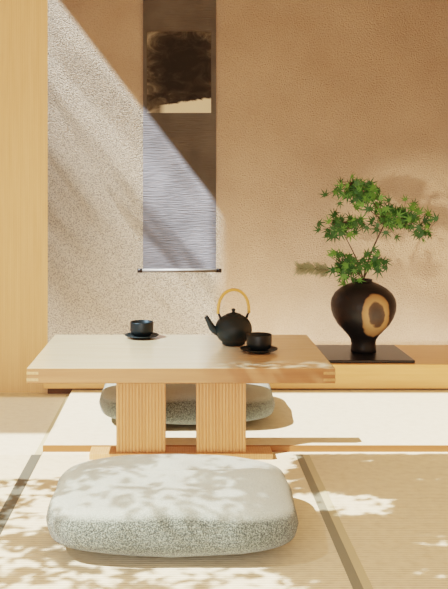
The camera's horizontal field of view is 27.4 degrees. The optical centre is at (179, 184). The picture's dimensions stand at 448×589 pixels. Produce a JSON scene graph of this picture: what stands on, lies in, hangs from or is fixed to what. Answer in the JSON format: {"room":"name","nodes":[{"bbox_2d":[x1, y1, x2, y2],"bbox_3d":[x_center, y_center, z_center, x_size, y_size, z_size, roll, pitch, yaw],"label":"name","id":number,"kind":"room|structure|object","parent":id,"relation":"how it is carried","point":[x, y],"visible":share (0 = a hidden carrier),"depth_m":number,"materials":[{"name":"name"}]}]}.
{"room":"japanese tea room","nodes":[
{"label":"japanese tea room","id":0,"kind":"room"},
{"bbox_2d":[0,0,47,392],"bbox_3d":[-1.372,-0.183,5.430,1.256,2.700,0.560,0,0,0],"label":"pillar","id":1,"kind":"structure","parent":0,"point":[23,23],"depth_m":5.15,"materials":[{"name":"brown wood"}]},
{"bbox_2d":[0,389,447,588],"bbox_3d":[0.000,1.179,2.505,4.000,0.076,6.410,0,0,0],"label":"floor","id":2,"kind":"structure","parent":0,"point":[365,470],"depth_m":3.51,"materials":[{"name":"yellow"}]},
{"bbox_2d":[46,454,298,557],"bbox_3d":[-0.024,1.061,3.085,0.813,0.209,0.652,0,0,0],"label":"cushion","id":3,"kind":"object","parent":2,"relation":"on","point":[150,505],"visible":1,"depth_m":2.83,"materials":[{"name":"fabric"}]},
{"bbox_2d":[26,335,335,459],"bbox_3d":[0.004,0.940,3.960,1.202,0.455,0.801,0,0,0],"label":"table","id":4,"kind":"object","parent":2,"relation":"on","point":[140,369],"visible":0.99,"depth_m":3.90,"materials":[{"name":"brown wood"}]},
{"bbox_2d":[125,320,158,338],"bbox_3d":[-0.178,0.673,4.265,0.160,0.076,0.160,0,0,0],"label":"teacup","id":5,"kind":"object","parent":4,"relation":"on","point":[140,329],"visible":1,"depth_m":4.22,"materials":[{"name":"black ceramic"}]},
{"bbox_2d":[204,288,251,345],"bbox_3d":[0.226,0.585,4.082,0.192,0.251,0.164,0,0,27],"label":"teapot","id":6,"kind":"object","parent":4,"relation":"on","point":[232,328],"visible":0.97,"depth_m":4.03,"materials":[{"name":"black metal"}]},
{"bbox_2d":[240,332,277,353],"bbox_3d":[0.337,0.673,3.905,0.160,0.076,0.160,0,0,0],"label":"teacup","id":7,"kind":"object","parent":4,"relation":"on","point":[257,342],"visible":1,"depth_m":3.87,"materials":[{"name":"black ceramic"}]},
{"bbox_2d":[99,383,274,424],"bbox_3d":[0.035,1.043,4.580,0.853,0.194,0.732,0,0,0],"label":"cushion","id":8,"kind":"object","parent":2,"relation":"on","point":[180,397],"visible":0.28,"depth_m":4.26,"materials":[{"name":"fabric"}]},
{"bbox_2d":[43,345,447,393],"bbox_3d":[0.620,1.082,5.400,2.760,0.170,0.620,0,0,0],"label":"platform","id":9,"kind":"structure","parent":0,"point":[429,370],"depth_m":5.09,"materials":[{"name":"brown wood"}]},
{"bbox_2d":[316,345,414,362],"bbox_3d":[1.045,0.988,5.370,0.540,0.016,0.500,0,0,0],"label":"tray","id":10,"kind":"object","parent":9,"relation":"on","point":[333,353],"visible":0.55,"depth_m":5.26,"materials":[{"name":"black paint"}]},
{"bbox_2d":[293,173,439,353],"bbox_3d":[1.090,0.451,5.370,0.854,1.057,0.380,0,0,0],"label":"vase","id":11,"kind":"object","parent":10,"relation":"on","point":[363,308],"visible":1,"depth_m":5.32,"materials":[{"name":"ceramic"}]},
{"bbox_2d":[48,0,447,344],"bbox_3d":[0.000,-0.183,5.770,4.200,2.700,0.120,0,0,0],"label":"wall","id":12,"kind":"structure","parent":0,"point":[311,94],"depth_m":5.71,"materials":[{"name":"paint"}]},
{"bbox_2d":[137,0,221,272],"bbox_3d":[-0.003,-0.427,5.688,0.522,1.940,0.028,0,0,0],"label":"scroll","id":13,"kind":"object","parent":12,"relation":"attached to","point":[179,36],"visible":1,"depth_m":5.69,"materials":[{"name":"fabric"}]}
]}

